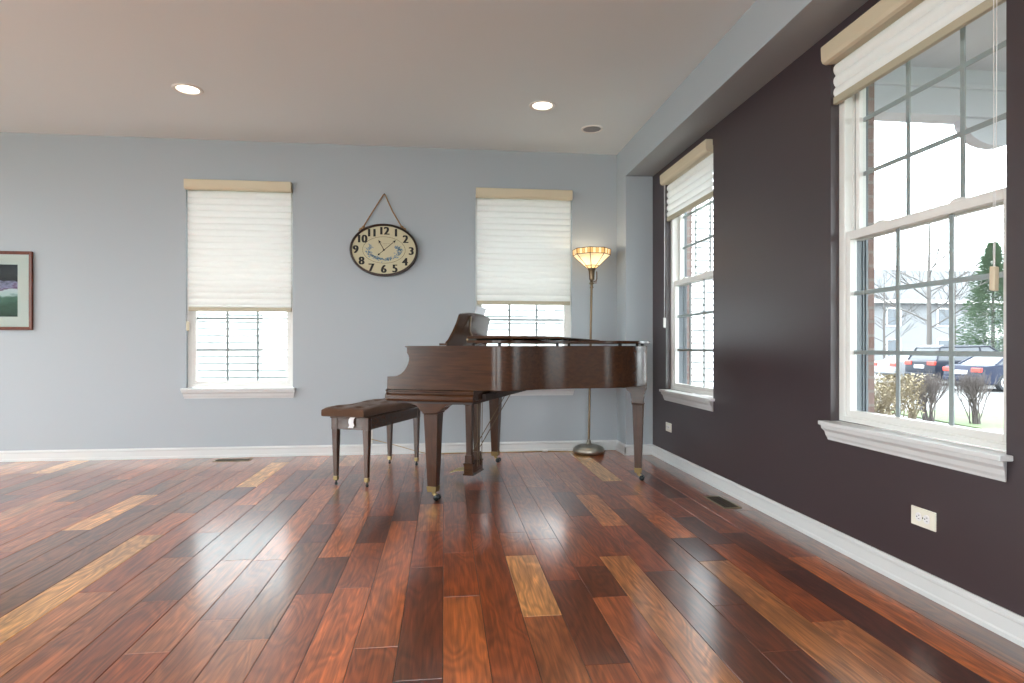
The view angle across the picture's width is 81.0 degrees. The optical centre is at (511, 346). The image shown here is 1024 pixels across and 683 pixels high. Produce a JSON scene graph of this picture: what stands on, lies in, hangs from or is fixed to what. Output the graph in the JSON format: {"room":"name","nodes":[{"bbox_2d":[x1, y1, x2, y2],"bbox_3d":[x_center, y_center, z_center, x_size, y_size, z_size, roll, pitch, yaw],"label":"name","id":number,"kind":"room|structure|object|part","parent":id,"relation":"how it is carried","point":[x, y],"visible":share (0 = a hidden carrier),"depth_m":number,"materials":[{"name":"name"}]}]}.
{"room":"music room","nodes":[
{"label":"music room","id":0,"kind":"room"},
{"bbox_2d":[0,132,616,450],"bbox_3d":[-2.762,-0.415,5.212,7.985,2.730,0.150,0,0,-6],"label":"wall","id":1,"kind":"structure","parent":0,"point":[103,362],"depth_m":5.20,"materials":[{"name":"grey paint"}]},
{"bbox_2d":[0,251,32,329],"bbox_3d":[-4.411,-0.467,4.936,0.860,0.652,0.022,0,0,-6],"label":"framed picture","id":2,"kind":"object","parent":1,"relation":"attached to","point":[16,267],"visible":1,"depth_m":4.97,"materials":[{"name":"brown wood"}]},
{"bbox_2d":[0,264,17,316],"bbox_3d":[-4.412,-0.467,4.942,0.638,0.438,0.002,0,0,-6],"label":"print","id":3,"kind":"object","parent":2,"relation":"attached to","point":[8,272],"depth_m":4.97},
{"bbox_2d":[180,190,295,398],"bbox_3d":[-2.358,-0.474,5.243,0.937,1.832,0.220,0,0,-6],"label":"window","id":4,"kind":"structure","parent":1,"relation":"in","point":[280,388],"depth_m":5.21,"materials":[{"name":"white plastic"}]},
{"bbox_2d":[184,179,292,330],"bbox_3d":[-2.350,-0.781,5.173,0.877,1.292,0.089,0,0,-6],"label":"window shade","id":5,"kind":"object","parent":4,"relation":"attached to","point":[239,242],"visible":1,"depth_m":5.18,"materials":[{"name":"fabric"}]},
{"bbox_3d":[-2.759,-0.782,5.115,0.014,1.135,0.003,0,0,-6],"label":"lift cord","id":6,"kind":"part","parent":5,"relation":"part of","materials":[{"name":"white fabric"}]},
{"bbox_3d":[-2.353,-0.325,5.197,0.853,0.034,0.024,0,0,-6],"label":"rail","id":7,"kind":"part","parent":5,"relation":"part of","materials":[{"name":"white plastic"}]},
{"bbox_3d":[-2.360,-0.105,5.253,0.817,0.874,0.035,0,0,-6],"label":"sash","id":8,"kind":"part","parent":4,"relation":"part of","materials":[{"name":"white plastic"}]},
{"bbox_2d":[0,440,615,461],"bbox_3d":[-2.800,0.905,5.124,7.590,0.090,0.016,0,0,-6],"label":"baseboard","id":9,"kind":"structure","parent":1,"relation":"attached to","point":[357,449],"depth_m":5.19,"materials":[{"name":"white paint"}]},
{"bbox_2d":[349,193,417,276],"bbox_3d":[-1.127,-0.990,5.291,0.592,0.736,0.062,0,0,-6],"label":"wall clock","id":10,"kind":"object","parent":1,"relation":"attached to","point":[383,250],"visible":1,"depth_m":5.28,"materials":[{"name":"brown metal"}]},
{"bbox_2d":[475,194,574,395],"bbox_3d":[0.103,-0.474,5.522,0.937,1.832,0.220,0,0,-6],"label":"window","id":11,"kind":"structure","parent":1,"relation":"in","point":[566,319],"depth_m":5.52,"materials":[{"name":"white plastic"}]},
{"bbox_3d":[0.102,-0.105,5.532,0.817,0.874,0.035,0,0,-6],"label":"sash","id":12,"kind":"part","parent":11,"relation":"part of","materials":[{"name":"white plastic"}]},
{"bbox_2d":[476,187,572,304],"bbox_3d":[0.111,-0.906,5.452,0.877,1.042,0.089,0,0,-6],"label":"window shade","id":13,"kind":"object","parent":11,"relation":"attached to","point":[523,246],"visible":1,"depth_m":5.46,"materials":[{"name":"fabric"}]},
{"bbox_3d":[0.109,-0.402,5.476,0.853,0.034,0.024,0,0,-6],"label":"rail","id":14,"kind":"part","parent":13,"relation":"part of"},
{"bbox_2d":[0,0,755,154],"bbox_3d":[-2.115,-1.880,0.170,8.135,0.200,10.315,0,0,-6],"label":"ceiling","id":15,"kind":"structure","parent":0,"point":[446,74],"depth_m":3.79,"materials":[{"name":"white paint"}]},
{"bbox_2d":[172,83,203,95],"bbox_3d":[-2.239,-1.825,4.144,0.196,0.101,0.196,0,0,-6],"label":"recessed light","id":16,"kind":"object","parent":15,"relation":"in","point":[183,88],"visible":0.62,"depth_m":4.15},
{"bbox_3d":[-2.239,-1.825,4.144,0.140,0.091,0.140,0,0,-6],"label":"bulb","id":17,"kind":"part","parent":16,"relation":"part of","materials":[{"name":"white glass"}]},
{"bbox_2d":[529,100,555,110],"bbox_3d":[0.224,-1.825,4.423,0.196,0.101,0.196,0,0,-6],"label":"recessed light","id":18,"kind":"object","parent":15,"relation":"in","point":[540,105],"visible":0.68,"depth_m":4.43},
{"bbox_3d":[0.224,-1.825,4.423,0.140,0.091,0.140,0,0,-6],"label":"bulb","id":19,"kind":"part","parent":18,"relation":"part of","materials":[{"name":"white glass"}]},
{"bbox_2d":[581,125,602,133],"bbox_3d":[0.653,-1.776,4.895,0.180,0.008,0.180,0,0,-6],"label":"ceiling speaker","id":20,"kind":"object","parent":15,"relation":"attached to","point":[590,129],"visible":1,"depth_m":4.89,"materials":[{"name":"grey"}]},
{"bbox_2d":[583,126,600,131],"bbox_3d":[0.653,-1.776,4.895,0.144,0.002,0.144,0,0,-6],"label":"speaker grille","id":21,"kind":"object","parent":20,"relation":"attached to","point":[586,128],"depth_m":4.90,"materials":[{"name":"grey metal"}]},
{"bbox_2d":[0,450,1023,682],"bbox_3d":[-2.115,0.951,0.170,7.835,0.002,10.015,0,0,-6],"label":"floor","id":22,"kind":"structure","parent":0,"point":[529,567],"depth_m":2.41,"materials":[{"name":"brown wood"}]},
{"bbox_2d":[212,458,252,461],"bbox_3d":[-2.339,0.948,5.031,0.295,0.004,0.105,0,0,-6],"label":"floor vent","id":23,"kind":"object","parent":22,"relation":"in","point":[244,459],"visible":1,"depth_m":5.02,"materials":[{"name":"black metal"}]},
{"bbox_2d":[321,398,419,486],"bbox_3d":[-1.010,0.678,4.473,0.343,0.544,0.901,0,0,16],"label":"piano bench","id":24,"kind":"object","parent":22,"relation":"on","point":[367,415],"visible":0.88,"depth_m":4.12,"materials":[{"name":"walnut"},{"name":"brown leather"}]},
{"bbox_3d":[-1.210,0.684,4.129,0.048,0.401,0.048,0,0,16],"label":"leg","id":25,"kind":"part","parent":24,"relation":"part of","materials":[{"name":"brown wood"}]},
{"bbox_3d":[-0.982,0.684,4.063,0.048,0.401,0.048,0,0,16],"label":"leg","id":26,"kind":"part","parent":24,"relation":"part of","materials":[{"name":"brown wood"}]},
{"bbox_2d":[321,398,415,417],"bbox_3d":[-1.019,0.440,4.475,0.325,0.067,0.901,0,0,16],"label":"seat cushion","id":27,"kind":"object","parent":24,"relation":"on","point":[373,408],"depth_m":4.18,"materials":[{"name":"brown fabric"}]},
{"bbox_3d":[-0.993,0.684,4.875,0.048,0.401,0.048,0,0,16],"label":"leg","id":28,"kind":"part","parent":24,"relation":"part of","materials":[{"name":"brown wood"}]},
{"bbox_3d":[-0.765,0.684,4.808,0.048,0.401,0.048,0,0,16],"label":"leg","id":29,"kind":"part","parent":24,"relation":"part of","materials":[{"name":"brown wood"}]},
{"bbox_2d":[385,312,649,500],"bbox_3d":[0.169,0.353,4.200,1.534,1.194,1.529,0,0,16],"label":"grand piano","id":30,"kind":"object","parent":22,"relation":"on","point":[463,370],"visible":1,"depth_m":3.69,"materials":[{"name":"brown wood"}]},
{"bbox_3d":[-0.293,0.294,4.335,0.573,0.072,1.522,0,0,16],"label":"keybed moulding","id":31,"kind":"part","parent":30,"relation":"part of","materials":[{"name":"brown wood"}]},
{"bbox_3d":[-0.487,0.631,3.725,0.106,0.462,0.106,0,0,16],"label":"leg","id":32,"kind":"part","parent":30,"relation":"part of","materials":[{"name":"brown wood"}]},
{"bbox_3d":[-0.455,0.126,3.635,0.641,0.265,0.055,0,0,16],"label":"arm","id":33,"kind":"part","parent":30,"relation":"part of","materials":[{"name":"brown wood"}]},
{"bbox_3d":[-0.301,0.585,4.252,0.056,0.470,0.052,0,0,16],"label":"lyre post","id":34,"kind":"part","parent":30,"relation":"part of","materials":[{"name":"brown wood"}]},
{"bbox_3d":[-0.258,0.585,4.398,0.056,0.470,0.052,0,0,16],"label":"lyre post","id":35,"kind":"part","parent":30,"relation":"part of","materials":[{"name":"brown wood"}]},
{"bbox_3d":[-0.245,0.610,4.264,0.009,0.480,0.006,0,0,16],"label":"pedal rod","id":36,"kind":"part","parent":30,"relation":"part of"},
{"bbox_3d":[-0.232,0.610,4.311,0.009,0.480,0.006,0,0,16],"label":"pedal rod","id":37,"kind":"part","parent":30,"relation":"part of","materials":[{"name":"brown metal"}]},
{"bbox_2d":[475,306,485,314],"bbox_3d":[-0.264,-0.163,4.491,0.077,0.273,0.235,0,0,16],"label":"sheet music","id":38,"kind":"object","parent":30,"relation":"on","point":[479,310],"visible":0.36,"depth_m":4.48,"materials":[{"name":"paper"}]},
{"bbox_3d":[-0.218,0.610,4.358,0.009,0.480,0.006,0,0,16],"label":"pedal rod","id":39,"kind":"part","parent":30,"relation":"part of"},
{"bbox_3d":[-0.137,0.631,4.957,0.100,0.462,0.100,0,0,16],"label":"leg","id":40,"kind":"part","parent":30,"relation":"part of","materials":[{"name":"brown wood"}]},
{"bbox_3d":[0.426,-0.032,4.125,0.997,0.015,1.529,0,0,16],"label":"lid","id":41,"kind":"part","parent":30,"relation":"part of","materials":[{"name":"brown wood"}]},
{"bbox_3d":[0.877,0.272,4.302,0.165,0.032,0.210,0,0,16],"label":"leg plate","id":42,"kind":"part","parent":30,"relation":"part of","materials":[{"name":"brown wood"}]},
{"bbox_3d":[0.902,0.631,4.289,0.090,0.462,0.090,0,0,16],"label":"leg","id":43,"kind":"part","parent":30,"relation":"part of","materials":[{"name":"brown wood"}]},
{"bbox_2d":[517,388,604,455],"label":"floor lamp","id":44,"kind":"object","parent":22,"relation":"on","point":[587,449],"depth_m":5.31,"materials":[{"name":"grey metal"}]},
{"bbox_3d":[-0.352,0.877,5.374,1.833,0.144,0.100,0,0,-2],"label":"power cord","id":45,"kind":"part","parent":44,"relation":"part of","materials":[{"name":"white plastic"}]},
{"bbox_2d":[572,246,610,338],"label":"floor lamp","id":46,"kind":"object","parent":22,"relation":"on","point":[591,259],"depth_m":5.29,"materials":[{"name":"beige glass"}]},
{"bbox_3d":[0.606,-0.771,5.337,0.100,0.094,0.127,0,0,-6],"label":"glass panel","id":47,"kind":"part","parent":46,"relation":"part of","materials":[{"name":"beige glass"}]},
{"bbox_3d":[0.624,-0.843,5.232,0.129,0.050,0.003,0,0,35],"label":"band panel","id":48,"kind":"part","parent":46,"relation":"part of","materials":[{"name":"orange glass"}]},
{"bbox_3d":[0.651,-0.771,5.272,0.127,0.094,0.094,0,0,35],"label":"glass panel","id":49,"kind":"part","parent":46,"relation":"part of","materials":[{"name":"beige glass"}]},
{"bbox_2d":[588,268,595,287],"bbox_3d":[0.712,-0.613,5.359,0.072,0.175,0.072,0,0,-6],"label":"socket","id":50,"kind":"object","parent":46,"relation":"attached to","point":[591,270],"depth_m":5.34,"materials":[{"name":"brown metal"}]},
{"bbox_3d":[0.735,-0.771,5.254,0.127,0.094,0.100,0,0,-6],"label":"glass panel","id":51,"kind":"part","parent":46,"relation":"part of","materials":[{"name":"beige glass"}]},
{"bbox_3d":[0.740,-0.843,5.207,0.129,0.050,0.003,0,0,-10],"label":"band panel","id":52,"kind":"part","parent":46,"relation":"part of","materials":[{"name":"orange glass"}]},
{"bbox_3d":[0.799,-0.771,5.299,0.094,0.094,0.127,0,0,35],"label":"glass panel","id":53,"kind":"part","parent":46,"relation":"part of","materials":[{"name":"beige glass"}]},
{"bbox_2d":[703,496,741,508],"bbox_3d":[1.284,0.948,3.671,0.112,0.004,0.285,0,0,-6],"label":"floor vent","id":54,"kind":"object","parent":22,"relation":"in","point":[720,501],"visible":1,"depth_m":3.65,"materials":[{"name":"black metal"}]},
{"bbox_2d":[617,176,652,444],"bbox_3d":[1.182,-0.279,5.443,0.395,2.458,0.280,0,0,-6],"label":"wall","id":55,"kind":"structure","parent":0,"point":[634,193],"depth_m":5.30,"materials":[{"name":"grey paint"}]},
{"bbox_2d":[615,440,625,454],"bbox_3d":[0.979,0.905,5.405,0.016,0.090,0.276,0,0,-6],"label":"baseboard","id":56,"kind":"structure","parent":55,"relation":"attached to","point":[620,446],"depth_m":5.39,"materials":[{"name":"white paint"}]},
{"bbox_2d":[624,444,652,454],"bbox_3d":[1.118,0.905,5.287,0.258,0.090,0.016,0,0,-6],"label":"baseboard","id":57,"kind":"structure","parent":55,"relation":"attached to","point":[647,448],"depth_m":5.28,"materials":[{"name":"white paint"}]},
{"bbox_2d":[617,0,867,183],"bbox_3d":[1.730,-1.644,0.606,0.395,0.272,10.015,0,0,-6],"label":"soffit","id":58,"kind":"structure","parent":0,"point":[770,35],"depth_m":3.43,"materials":[{"name":"grey paint"}]},
{"bbox_2d":[683,83,873,426],"bbox_3d":[1.967,-0.200,0.689,0.055,3.500,10.425,0,0,-6],"label":"brick wall","id":59,"kind":"structure","parent":0,"point":[870,87],"depth_m":2.89,"materials":[{"name":"brown brick"}]},
{"bbox_2d":[653,0,1023,616],"bbox_3d":[1.876,-0.415,0.406,0.150,2.730,9.885,0,0,-6],"label":"wall","id":60,"kind":"structure","parent":0,"point":[776,155],"depth_m":3.04,"materials":[{"name":"black paint"}]},
{"bbox_2d":[666,422,671,431],"bbox_3d":[1.283,0.658,4.924,0.011,0.072,0.118,0,0,-6],"label":"wall outlet","id":61,"kind":"object","parent":60,"relation":"attached to","point":[668,425],"visible":1,"depth_m":4.91,"materials":[{"name":"white plastic"}]},
{"bbox_2d":[659,199,714,411],"bbox_3d":[1.390,-0.474,4.561,0.220,1.832,0.937,0,0,-6],"label":"window","id":62,"kind":"structure","parent":60,"relation":"in","point":[679,279],"depth_m":4.94,"materials":[{"name":"white plastic"}]},
{"bbox_2d":[660,139,712,327],"bbox_3d":[1.320,-0.793,4.553,0.089,1.267,0.877,0,0,-6],"label":"window shade","id":63,"kind":"object","parent":62,"relation":"attached to","point":[689,181],"visible":0.89,"depth_m":4.51,"materials":[{"name":"fabric"}]},
{"bbox_3d":[1.262,-0.795,4.961,0.003,1.110,0.014,0,0,-6],"label":"lift cord","id":64,"kind":"part","parent":63,"relation":"part of","materials":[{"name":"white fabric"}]},
{"bbox_3d":[1.344,-1.057,4.556,0.024,0.034,0.853,0,0,-6],"label":"rail","id":65,"kind":"part","parent":63,"relation":"part of","materials":[{"name":"beige fabric"}]},
{"bbox_3d":[1.436,-0.520,4.566,0.128,1.740,0.885,0,0,-6],"label":"frame","id":66,"kind":"part","parent":62,"relation":"part of","materials":[{"name":"white plastic"}]},
{"bbox_3d":[1.400,-0.105,4.562,0.035,0.874,0.817,0,0,-6],"label":"sash","id":67,"kind":"part","parent":62,"relation":"part of","materials":[{"name":"white plastic"}]},
{"bbox_3d":[1.447,-0.928,4.567,0.035,0.853,0.817,0,0,-6],"label":"sash","id":68,"kind":"part","parent":62,"relation":"part of","materials":[{"name":"white plastic"}]},
{"bbox_2d":[652,445,1023,647],"bbox_3d":[1.786,0.905,0.464,0.016,0.090,9.719,0,0,-6],"label":"baseboard","id":69,"kind":"structure","parent":60,"relation":"attached to","point":[993,617],"depth_m":2.53,"materials":[{"name":"white paint"}]},
{"bbox_2d":[818,26,1012,481],"bbox_3d":[1.632,-0.474,2.424,0.220,1.832,0.952,0,0,-6],"label":"window","id":70,"kind":"structure","parent":60,"relation":"in","point":[855,232],"depth_m":2.54,"materials":[{"name":"white plastic"}]},
{"bbox_2d":[821,0,1005,290],"bbox_3d":[1.562,-0.806,2.416,0.089,1.242,0.892,0,0,-6],"label":"window shade","id":71,"kind":"object","parent":70,"relation":"attached to","point":[891,33],"visible":0.98,"depth_m":2.44,"materials":[{"name":"fabric"}]},
{"bbox_3d":[1.587,-1.167,2.419,0.024,0.034,0.868,0,0,-6],"label":"rail","id":72,"kind":"part","parent":71,"relation":"part of","materials":[{"name":"beige fabric"}]},
{"bbox_3d":[1.599,-0.807,1.986,0.003,1.085,0.014,0,0,-6],"label":"lift cord","id":73,"kind":"part","parent":71,"relation":"part of","materials":[{"name":"white fabric"}]},
{"bbox_3d":[1.678,-0.520,2.429,0.128,1.740,0.900,0,0,-6],"label":"frame","id":74,"kind":"part","parent":70,"relation":"part of","materials":[{"name":"white plastic"}]},
{"bbox_3d":[1.643,-0.105,2.425,0.035,0.874,0.832,0,0,-6],"label":"sash","id":75,"kind":"part","parent":70,"relation":"part of","materials":[{"name":"white plastic"}]},
{"bbox_3d":[1.689,-0.928,2.431,0.035,0.853,0.832,0,0,-6],"label":"sash","id":76,"kind":"part","parent":70,"relation":"part of","materials":[{"name":"white plastic"}]},
{"bbox_2d":[911,505,935,531],"bbox_3d":[1.580,0.658,2.307,0.011,0.072,0.118,0,0,-6],"label":"wall outlet","id":77,"kind":"object","parent":60,"relation":"attached to","point":[924,518],"visible":1,"depth_m":2.30,"materials":[{"name":"white plastic"}]},
{"bbox_2d":[915,512,921,520],"bbox_3d":[1.576,0.658,2.326,0.003,0.033,0.027,0,0,-6],"label":"receptacle","id":78,"kind":"object","parent":77,"relation":"attached to","point":[918,515],"depth_m":2.32,"materials":[{"name":"white plastic"}]},
{"bbox_2d":[923,515,929,523],"bbox_3d":[1.580,0.658,2.287,0.003,0.033,0.027,0,0,-6],"label":"receptacle","id":79,"kind":"object","parent":77,"relation":"attached to","point":[926,518],"depth_m":2.29,"materials":[{"name":"white plastic"}]},
{"label":"outside","id":80,"kind":"structure","parent":0,"visible":0},
{"bbox_3d":[11.783,1.790,29.214,150.000,0.280,124.600,0,0,-6],"label":"ground","id":81,"kind":"structure","parent":80,"visible":0},
{"bbox_2d":[197,198,712,396],"bbox_3d":[-2.787,-2.620,12.591,16.100,8.500,7.350,0,0,-6],"label":"outdoor view","id":82,"kind":"structure","parent":81,"relation":"on","point":[211,332],"depth_m":9.16,"materials":[{"name":"white"}]},
{"bbox_2d":[874,373,1002,427],"bbox_3d":[31.463,1.643,28.728,51.000,0.015,70.000,0,0,-6],"label":"driveway","id":83,"kind":"structure","parent":81,"relation":"on","point":[994,402],"depth_m":17.68,"materials":[{"name":"white snow"}]},
{"bbox_2d":[874,350,917,379],"bbox_3d":[20.552,0.900,29.640,4.730,1.460,1.910,0,0,-3],"label":"parked car","id":84,"kind":"object","parent":83,"relation":"on","point":[887,366],"visible":0.23,"depth_m":29.38,"materials":[{"name":"paint"}]},
{"bbox_3d":[20.222,0.435,29.620,2.730,0.450,1.680,0,0,-3],"label":"cabin glass","id":85,"kind":"part","parent":84,"relation":"part of","materials":[{"name":"glass"}]},
{"bbox_2d":[874,271,925,358],"bbox_3d":[24.189,-1.694,39.218,5.113,6.750,4.069,0,0,42],"label":"bare tree","id":86,"kind":"object","parent":83,"relation":"on","point":[883,308],"visible":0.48,"depth_m":38.95,"materials":[{"name":"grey plant"}]},
{"bbox_2d":[890,373,932,418],"bbox_3d":[9.066,1.119,13.595,0.934,1.055,0.931,0,0,-6],"label":"bare shrub","id":87,"kind":"object","parent":83,"relation":"on","point":[912,415],"visible":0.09,"depth_m":13.57,"materials":[{"name":"plant"}]},
{"bbox_2d":[903,369,948,421],"bbox_3d":[8.422,1.046,12.163,1.056,1.198,0.923,0,0,-6],"label":"bare shrub","id":88,"kind":"object","parent":83,"relation":"on","point":[934,386],"visible":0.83,"depth_m":12.13,"materials":[{"name":"plant"}]},
{"bbox_2d":[874,269,1002,360],"bbox_3d":[38.649,-2.370,49.671,37.000,8.000,11.200,0,0,-6],"label":"house","id":89,"kind":"structure","parent":83,"relation":"on","point":[915,337],"depth_m":44.77,"materials":[{"name":"white"}]},
{"bbox_2d":[874,187,1002,344],"bbox_3d":[23.947,-3.657,34.192,6.382,10.676,7.195,0,0,-39],"label":"bare tree","id":90,"kind":"object","parent":83,"relation":"on","point":[928,296],"visible":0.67,"depth_m":33.95,"materials":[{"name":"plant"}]},
{"bbox_2d":[902,250,998,344],"bbox_3d":[28.232,-2.234,37.942,5.305,7.830,5.475,0,0,-6],"label":"bare tree","id":91,"kind":"object","parent":83,"relation":"on","point":[966,293],"visible":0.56,"depth_m":37.97,"materials":[{"name":"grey plant"}]},
{"bbox_2d":[904,345,997,385],"bbox_3d":[19.947,0.770,26.140,4.730,1.720,1.910,0,0,-3],"label":"parked car","id":92,"kind":"object","parent":83,"relation":"on","point":[913,364],"visible":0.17,"depth_m":25.45,"materials":[{"name":"paint"}]},
{"bbox_3d":[17.642,0.840,26.000,0.050,0.140,0.540,0,0,-3],"label":"number plate","id":93,"kind":"part","parent":92,"relation":"part of","materials":[{"name":"metal"}]},
{"bbox_2d":[927,361,935,364],"bbox_3d":[17.721,0.690,25.331,0.112,0.160,0.425,0,0,-3],"label":"tail lamp","id":94,"kind":"object","parent":92,"relation":"attached to","point":[928,362],"depth_m":25.27,"materials":[{"name":"red plastic"}]},
{"bbox_3d":[19.428,0.265,26.109,3.310,0.630,1.686,0,0,-3],"label":"cabin glass","id":95,"kind":"part","parent":92,"relation":"part of","materials":[{"name":"glass"}]},
{"bbox_2d":[943,357,1002,391],"bbox_3d":[19.223,0.900,22.740,4.730,1.460,1.910,0,0,-3],"label":"parked car","id":96,"kind":"object","parent":83,"relation":"on","point":[994,365],"visible":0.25,"depth_m":22.10,"materials":[{"name":"paint"}]},
{"bbox_3d":[16.917,0.940,22.600,0.050,0.140,0.540,0,0,-3],"label":"number plate","id":97,"kind":"part","parent":96,"relation":"part of","materials":[{"name":"metal"}]},
{"bbox_2d":[971,368,982,372],"bbox_3d":[16.997,0.850,21.931,0.112,0.160,0.425,0,0,-3],"label":"tail lamp","id":98,"kind":"object","parent":96,"relation":"attached to","point":[975,370],"depth_m":21.87,"materials":[{"name":"red plastic"}]},
{"bbox_3d":[18.894,0.435,22.720,2.730,0.450,1.680,0,0,-3],"label":"cabin glass","id":99,"kind":"part","parent":96,"relation":"part of","materials":[{"name":"glass"}]},
{"bbox_2d":[955,241,1002,350],"bbox_3d":[25.717,-1.982,32.139,4.771,7.324,4.651,0,0,29],"label":"evergreen tree","id":100,"kind":"object","parent":83,"relation":"on","point":[980,291],"visible":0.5,"depth_m":31.95,"materials":[{"name":"green plant"}]},
{"bbox_2d":[874,2,1005,149],"bbox_3d":[3.539,-0.075,0.099,2.945,3.450,7.600,0,0,-6],"label":"porch","id":101,"kind":"object","parent":81,"relation":"on","point":[939,103],"visible":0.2,"depth_m":3.58,"materials":[{"name":"paint"}]},
{"bbox_2d":[882,428,1005,451],"bbox_3d":[6.157,1.625,4.724,8.700,0.050,16.000,0,0,-6],"label":"planting bed","id":102,"kind":"object","parent":81,"relation":"on","point":[989,429],"depth_m":11.36,"materials":[{"name":"white snow"}]},
{"bbox_2d":[874,382,902,427],"bbox_3d":[6.142,1.117,10.186,0.876,1.058,0.854,0,0,-6],"label":"bare shrub","id":103,"kind":"object","parent":102,"relation":"on","point":[881,404],"visible":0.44,"depth_m":10.04,"materials":[{"name":"plant"}]},
{"bbox_2d":[874,372,926,431],"bbox_3d":[7.323,1.065,11.409,0.934,1.159,0.957,0,0,-6],"label":"bare shrub","id":104,"kind":"object","parent":102,"relation":"on","point":[908,387],"visible":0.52,"depth_m":11.21,"materials":[{"name":"plant"}]},
{"bbox_2d":[891,410,1002,427],"bbox_3d":[10.466,1.630,6.187,2.480,0.040,18.400,0,0,1],"label":"lawn strip","id":105,"kind":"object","parent":81,"relation":"on","point":[961,418],"depth_m":13.51,"materials":[{"name":"green plant"}]},
{"bbox_2d":[948,370,998,423],"bbox_3d":[9.734,1.045,12.658,0.900,1.201,0.804,0,0,-40],"label":"bare shrub","id":106,"kind":"object","parent":105,"relation":"on","point":[971,386],"visible":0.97,"depth_m":12.57,"materials":[{"name":"plant"}]}
]}

